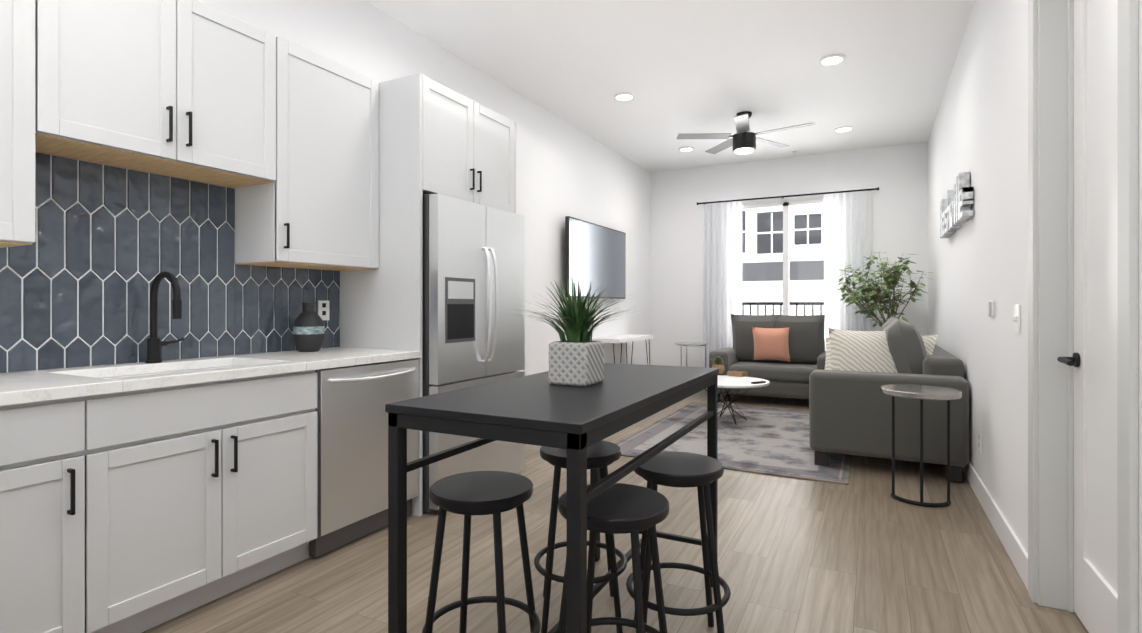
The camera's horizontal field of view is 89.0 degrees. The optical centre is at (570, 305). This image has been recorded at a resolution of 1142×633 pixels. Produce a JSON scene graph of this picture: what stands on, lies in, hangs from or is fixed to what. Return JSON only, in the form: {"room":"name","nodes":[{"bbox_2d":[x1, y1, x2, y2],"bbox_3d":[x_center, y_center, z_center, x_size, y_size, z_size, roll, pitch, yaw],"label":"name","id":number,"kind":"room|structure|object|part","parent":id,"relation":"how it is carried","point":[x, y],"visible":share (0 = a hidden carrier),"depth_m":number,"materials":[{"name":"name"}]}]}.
{"room":"living room","nodes":[
{"label":"living room","id":0,"kind":"room"},
{"bbox_2d":[7,0,649,375],"bbox_3d":[-1.455,-0.380,3.484,0.120,3.080,11.290,0,0,27],"label":"wall","id":1,"kind":"structure","parent":0,"point":[564,168],"depth_m":5.53,"materials":[{"name":"white paint"}]},
{"bbox_2d":[0,0,67,251],"bbox_3d":[-2.110,-0.746,1.726,0.326,1.068,0.824,0,0,27],"label":"upper cabinet","id":2,"kind":"object","parent":1,"relation":"attached to","point":[33,33],"depth_m":1.96,"materials":[{"name":"white paint"}]},
{"bbox_2d":[0,152,339,372],"bbox_3d":[-1.914,-0.169,2.455,0.011,0.831,2.300,0,0,27],"label":"backsplash","id":3,"kind":"structure","parent":1,"relation":"attached to","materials":[{"name":"tile"}]},
{"bbox_2d":[318,301,328,319],"bbox_3d":[-1.434,0.028,3.369,0.006,0.115,0.075,0,0,27],"label":"outlet","id":4,"kind":"object","parent":3,"relation":"attached to","point":[323,306],"depth_m":3.36,"materials":[{"name":"white plastic"}]},
{"bbox_2d":[68,0,279,187],"bbox_3d":[-1.744,-0.935,2.433,0.326,0.690,0.889,0,0,27],"label":"upper cabinet","id":5,"kind":"object","parent":1,"relation":"attached to","point":[188,90],"depth_m":2.37,"materials":[{"name":"white paint"}]},
{"bbox_2d":[216,38,383,271],"bbox_3d":[-1.404,-0.746,3.088,0.326,1.068,0.706,0,0,27],"label":"upper cabinet","id":6,"kind":"object","parent":1,"relation":"attached to","point":[323,213],"depth_m":2.96,"materials":[{"name":"white paint"}]},
{"bbox_2d":[384,73,515,207],"bbox_3d":[-0.883,-0.960,3.767,0.626,0.640,0.929,0,0,27],"label":"upper cabinet","id":7,"kind":"object","parent":1,"relation":"attached to","point":[436,136],"depth_m":3.38,"materials":[{"name":"white paint"}]},
{"bbox_2d":[565,216,625,298],"bbox_3d":[0.278,-0.495,6.568,0.112,0.820,1.520,0,0,27],"label":"television","id":8,"kind":"object","parent":1,"relation":"attached to","point":[595,255],"depth_m":6.41,"materials":[{"name":"black"}]},
{"bbox_2d":[142,390,1087,632],"bbox_3d":[0.201,1.210,2.626,3.850,0.100,11.290,0,0,27],"label":"floor","id":9,"kind":"structure","parent":0,"point":[864,551],"depth_m":2.56,"materials":[{"name":"brown wood"}]},
{"bbox_2d":[0,396,115,632],"bbox_3d":[-1.929,0.723,1.753,0.623,0.875,0.642,0,0,27],"label":"base cabinet","id":10,"kind":"object","parent":9,"relation":"on","point":[58,457],"depth_m":1.79,"materials":[{"name":"white paint"}]},
{"bbox_2d":[116,372,323,632],"bbox_3d":[-1.622,0.723,2.345,0.623,0.875,0.935,0,0,27],"label":"base cabinet","id":11,"kind":"object","parent":9,"relation":"on","point":[220,487],"depth_m":2.20,"materials":[{"name":"white paint"}]},
{"bbox_2d":[0,348,419,407],"bbox_3d":[-1.631,0.266,2.309,0.641,0.039,2.300,0,0,27],"label":"countertop","id":12,"kind":"structure","parent":11,"relation":"on","point":[40,385],"depth_m":2.26,"materials":[{"name":"white stone"}]},
{"bbox_2d":[140,268,187,363],"bbox_3d":[-1.710,0.050,2.514,0.223,0.393,0.152,0,0,27],"label":"faucet","id":13,"kind":"object","parent":12,"relation":"on","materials":[{"name":"black metal"}]},
{"bbox_2d":[96,360,235,375],"bbox_3d":[-1.585,0.377,2.364,0.420,0.207,0.700,0,0,27],"label":"sink","id":14,"kind":"object","parent":12,"relation":"in","point":[187,367],"depth_m":2.50,"materials":[{"name":"silver metal"}]},
{"bbox_2d":[293,303,324,351],"bbox_3d":[-1.415,0.115,3.137,0.156,0.262,0.156,0,0,27],"label":"vase","id":15,"kind":"object","parent":12,"relation":"on","point":[308,328],"depth_m":3.09,"materials":[{"name":"grey ceramic"}]},
{"bbox_2d":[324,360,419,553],"bbox_3d":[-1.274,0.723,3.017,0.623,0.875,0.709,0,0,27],"label":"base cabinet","id":16,"kind":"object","parent":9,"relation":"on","point":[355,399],"depth_m":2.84,"materials":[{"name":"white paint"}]},
{"bbox_2d":[309,359,418,557],"bbox_3d":[-1.226,0.719,3.031,0.654,0.862,0.640,0,0,27],"label":"dishwasher","id":17,"kind":"object","parent":16,"relation":"in","point":[352,397],"depth_m":2.81,"materials":[{"name":"silver metal"}]},
{"bbox_2d":[340,188,524,515],"bbox_3d":[-0.840,0.270,3.723,0.692,1.780,0.937,0,0,27],"label":"refrigerator","id":18,"kind":"object","parent":9,"relation":"on","point":[380,254],"depth_m":3.35,"materials":[{"name":"white paint"}]},
{"bbox_2d":[423,193,524,513],"bbox_3d":[-0.799,0.270,3.724,0.763,1.780,0.896,0,0,27],"label":"fridge","id":19,"kind":"object","parent":18,"relation":"in","point":[474,253],"depth_m":3.43,"materials":[{"name":"silver metal"}]},
{"bbox_2d":[422,471,540,632],"bbox_3d":[-0.266,0.849,1.736,0.351,0.626,0.351,0,0,27],"label":"stool","id":20,"kind":"object","parent":9,"relation":"on","point":[496,494],"visible":1,"depth_m":1.69,"materials":[{"name":"black metal"}]},
{"bbox_2d":[385,363,718,632],"bbox_3d":[0.062,0.710,1.977,0.580,0.900,1.290,0,0,27],"label":"bar table","id":21,"kind":"object","parent":9,"relation":"on","point":[538,409],"visible":0.77,"depth_m":1.53,"materials":[{"name":"black wood"}]},
{"bbox_2d":[498,273,634,386],"bbox_3d":[-0.029,0.074,1.929,0.661,0.372,0.577,0,0,27],"label":"potted plant","id":22,"kind":"object","parent":21,"relation":"on","point":[576,356],"visible":1,"depth_m":1.90,"materials":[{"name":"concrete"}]},
{"bbox_2d":[534,440,626,632],"bbox_3d":[0.036,0.848,2.188,0.387,0.626,0.387,0,0,27],"label":"stool","id":23,"kind":"object","parent":9,"relation":"on","point":[602,455],"visible":0.75,"depth_m":2.08,"materials":[{"name":"black metal"}]},
{"bbox_2d":[558,483,668,632],"bbox_3d":[0.117,0.849,1.605,0.351,0.626,0.351,0,0,27],"label":"stool","id":24,"kind":"object","parent":9,"relation":"on","point":[622,508],"visible":0.75,"depth_m":1.56,"materials":[{"name":"black metal"}]},
{"bbox_2d":[592,334,652,363],"bbox_3d":[0.636,0.765,6.974,0.340,0.791,1.130,0,0,27],"label":"console table","id":25,"kind":"object","parent":9,"relation":"on","point":[626,338],"visible":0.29,"depth_m":6.76,"materials":[{"name":"white paint"}]},
{"bbox_2d":[626,452,730,632],"bbox_3d":[0.364,0.848,1.984,0.375,0.626,0.375,0,0,27],"label":"stool","id":26,"kind":"object","parent":9,"relation":"on","point":[700,472],"visible":0.92,"depth_m":1.89,"materials":[{"name":"black metal"}]},
{"bbox_2d":[675,342,707,394],"bbox_3d":[1.566,0.825,7.579,0.420,0.670,0.420,0,0,27],"label":"glass side table","id":27,"kind":"object","parent":9,"relation":"on","point":[681,344],"visible":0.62,"depth_m":7.53,"materials":[{"name":"white"}]},
{"bbox_2d":[615,402,851,484],"bbox_3d":[1.621,1.154,5.343,1.770,0.012,2.660,0,0,27],"label":"rug","id":28,"kind":"object","parent":9,"relation":"on","point":[768,441],"visible":0.54,"depth_m":4.88,"materials":[{"name":"grey fabric"}]},
{"bbox_2d":[705,375,769,424],"bbox_3d":[1.560,0.944,5.779,0.790,0.408,0.790,0,0,27],"label":"coffee table","id":29,"kind":"object","parent":28,"relation":"on","point":[726,382],"visible":0.69,"depth_m":5.73,"materials":[{"name":"white paint"}]},
{"bbox_2d":[706,353,765,383],"bbox_3d":[1.664,0.623,6.004,0.759,0.234,0.847,0,0,27],"label":"decor","id":30,"kind":"object","parent":29,"relation":"on","point":[721,367],"visible":1,"depth_m":6.28,"materials":[{"name":"beige wicker"}]},
{"bbox_2d":[709,314,825,401],"bbox_3d":[2.482,0.633,7.036,1.440,1.053,0.820,0,0,27],"label":"loveseat","id":31,"kind":"object","parent":9,"relation":"on","point":[784,356],"visible":0.62,"depth_m":6.88,"materials":[{"name":"grey fabric"}]},
{"bbox_3d":[2.482,0.720,7.036,1.440,0.680,0.820,0,0,27],"label":"frame","id":32,"kind":"part","parent":31,"relation":"part of","materials":[{"name":"grey fabric"}]},
{"bbox_3d":[2.426,0.785,6.930,0.970,0.160,0.570,0,0,27],"label":"seat","id":33,"kind":"part","parent":31,"relation":"part of","materials":[{"name":"grey fabric"}]},
{"bbox_2d":[831,252,931,326],"bbox_3d":[3.398,0.270,6.385,0.979,1.780,1.049,0,0,27],"label":"plant","id":34,"kind":"object","parent":9,"relation":"on","point":[879,297],"visible":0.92,"depth_m":6.33,"materials":[{"name":"green plant"}]},
{"bbox_2d":[809,316,968,482],"bbox_3d":[2.650,0.631,4.944,0.965,1.058,2.220,0,0,27],"label":"sofa","id":35,"kind":"object","parent":9,"relation":"on","point":[850,408],"visible":0.85,"depth_m":4.04,"materials":[{"name":"grey fabric"}]},
{"bbox_2d":[880,384,961,506],"bbox_3d":[2.099,0.830,3.495,0.420,0.660,0.420,0,0,27],"label":"side table","id":36,"kind":"object","parent":9,"relation":"on","point":[921,392],"visible":0.98,"depth_m":3.38,"materials":[{"name":"metal"}]},
{"bbox_2d":[364,0,974,171],"bbox_3d":[0.112,-1.970,2.672,3.650,0.100,11.290,0,0,27],"label":"ceiling","id":37,"kind":"structure","parent":0,"point":[675,67],"depth_m":4.61,"materials":[{"name":"white paint"}]},
{"bbox_2d":[614,92,634,100],"bbox_3d":[0.489,-1.912,5.321,0.189,0.016,0.189,0,0,3],"label":"recessed light","id":38,"kind":"object","parent":37,"relation":"in","point":[624,96],"depth_m":5.30,"materials":[{"name":"white paint"}]},
{"bbox_2d":[678,146,693,151],"bbox_3d":[1.409,-1.912,7.097,0.189,0.016,0.189,0,0,18],"label":"recessed light","id":39,"kind":"object","parent":37,"relation":"in","point":[687,148],"depth_m":7.07,"materials":[{"name":"white paint"}]},
{"bbox_2d":[677,111,815,153],"bbox_3d":[1.738,-1.725,5.772,1.288,0.390,1.283,0,0,27],"label":"ceiling fan","id":40,"kind":"object","parent":37,"relation":"hanging from","point":[743,140],"visible":1,"depth_m":5.75,"materials":[{"name":"black metal"}]},
{"bbox_2d":[819,54,845,65],"bbox_3d":[2.033,-1.912,4.520,0.189,0.016,0.189,0,0,3],"label":"recessed light","id":41,"kind":"object","parent":37,"relation":"in","point":[831,59],"depth_m":4.50,"materials":[{"name":"white paint"}]},
{"bbox_2d":[834,126,852,131],"bbox_3d":[2.954,-1.912,6.296,0.189,0.016,0.189,0,0,18],"label":"recessed light","id":42,"kind":"object","parent":37,"relation":"in","point":[843,128],"depth_m":6.28,"materials":[{"name":"white paint"}]},
{"bbox_2d":[650,142,927,366],"bbox_3d":[2.683,-0.380,7.630,3.410,3.080,0.120,0,0,27],"label":"wall","id":43,"kind":"structure","parent":0,"point":[897,175],"depth_m":7.62,"materials":[{"name":"white paint"}]},
{"bbox_2d":[742,199,823,315],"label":"window","id":44,"kind":"structure","parent":43,"relation":"in","point":[786,246],"depth_m":7.55,"materials":[{"name":"glass"}]},
{"bbox_3d":[2.987,0.605,8.120,3.500,1.310,1.030,0,0,27],"label":"exterior railing","id":45,"kind":"part","parent":44,"relation":"part of","materials":[{"name":"black metal"}]},
{"bbox_2d":[697,187,878,204],"bbox_3d":[2.722,-1.400,7.489,2.210,0.035,0.091,0,0,27],"label":"curtain rod","id":46,"kind":"object","parent":43,"relation":"attached to","point":[782,197],"visible":0.98,"depth_m":7.41,"materials":[{"name":"black metal"}]},
{"bbox_2d":[703,201,741,388],"bbox_3d":[2.035,-0.127,7.814,0.530,2.514,0.071,0,0,27],"label":"curtain","id":47,"kind":"object","parent":46,"relation":"hanging from","point":[722,262],"visible":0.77,"depth_m":7.82,"materials":[{"name":"white fabric"}]},
{"bbox_2d":[824,191,871,350],"bbox_3d":[3.384,-0.127,7.115,0.530,2.514,0.071,0,0,27],"label":"curtain","id":48,"kind":"object","parent":46,"relation":"hanging from","point":[847,228],"visible":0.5,"depth_m":7.12,"materials":[{"name":"white fabric"}]},
{"bbox_2d":[928,0,1141,632],"bbox_3d":[1.679,-0.380,1.860,0.120,3.080,11.290,0,0,27],"label":"wall","id":49,"kind":"structure","parent":0,"point":[977,261],"depth_m":3.12,"materials":[{"name":"white paint"}]},
{"bbox_2d":[940,172,973,237],"bbox_3d":[2.839,-0.725,4.303,0.061,0.310,1.384,0,0,27],"label":"sign","id":50,"kind":"object","parent":49,"relation":"attached to","point":[956,212],"visible":0.98,"depth_m":3.96,"materials":[{"name":"metal"}]},
{"bbox_2d":[978,431,980,452],"bbox_3d":[2.442,0.813,3.472,0.008,0.115,0.075,0,0,27],"label":"outlet","id":51,"kind":"object","parent":49,"relation":"attached to","point":[979,440],"visible":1,"depth_m":3.46,"materials":[{"name":"white plastic"}]},
{"bbox_2d":[988,301,993,316],"bbox_3d":[2.253,0.018,3.122,0.021,0.085,0.090,0,0,27],"label":"light switch","id":52,"kind":"object","parent":49,"relation":"attached to","point":[990,308],"visible":1,"depth_m":3.09,"materials":[{"name":"white plastic"}]},
{"bbox_2d":[963,461,1027,589],"bbox_3d":[3.006,1.095,4.566,0.014,0.130,5.025,0,0,27],"label":"baseboard","id":53,"kind":"structure","parent":49,"relation":"attached to","point":[1017,553],"depth_m":2.86,"materials":[{"name":"white paint"}]},
{"bbox_2d":[1013,305,1019,332],"bbox_3d":[1.972,0.058,2.573,0.015,0.125,0.085,0,0,27],"label":"switch plate","id":54,"kind":"object","parent":49,"relation":"attached to","point":[1016,318],"visible":1,"depth_m":2.55,"materials":[{"name":"white plastic"}]},
{"bbox_2d":[1028,0,1138,632],"bbox_3d":[1.663,-0.107,1.846,0.140,2.535,1.040,0,0,27],"label":"door frame","id":55,"kind":"structure","parent":49,"relation":"attached to","point":[1050,300],"depth_m":2.22,"materials":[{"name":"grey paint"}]},
{"bbox_2d":[1057,0,1117,632],"bbox_3d":[1.694,-0.063,1.830,0.097,2.427,0.844,0,0,27],"label":"door","id":56,"kind":"structure","parent":49,"relation":"attached to","point":[1093,360],"depth_m":2.00,"materials":[{"name":"white paint"}]},
{"label":"outside","id":57,"kind":"structure","parent":0,"visible":0},
{"bbox_2d":[742,204,823,315],"bbox_3d":[10.202,-3.841,19.321,34.000,22.000,0.100,0,0,27],"label":"building","id":58,"kind":"structure","parent":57,"point":[813,291],"depth_m":20.75,"materials":[{"name":"white"}]}
]}

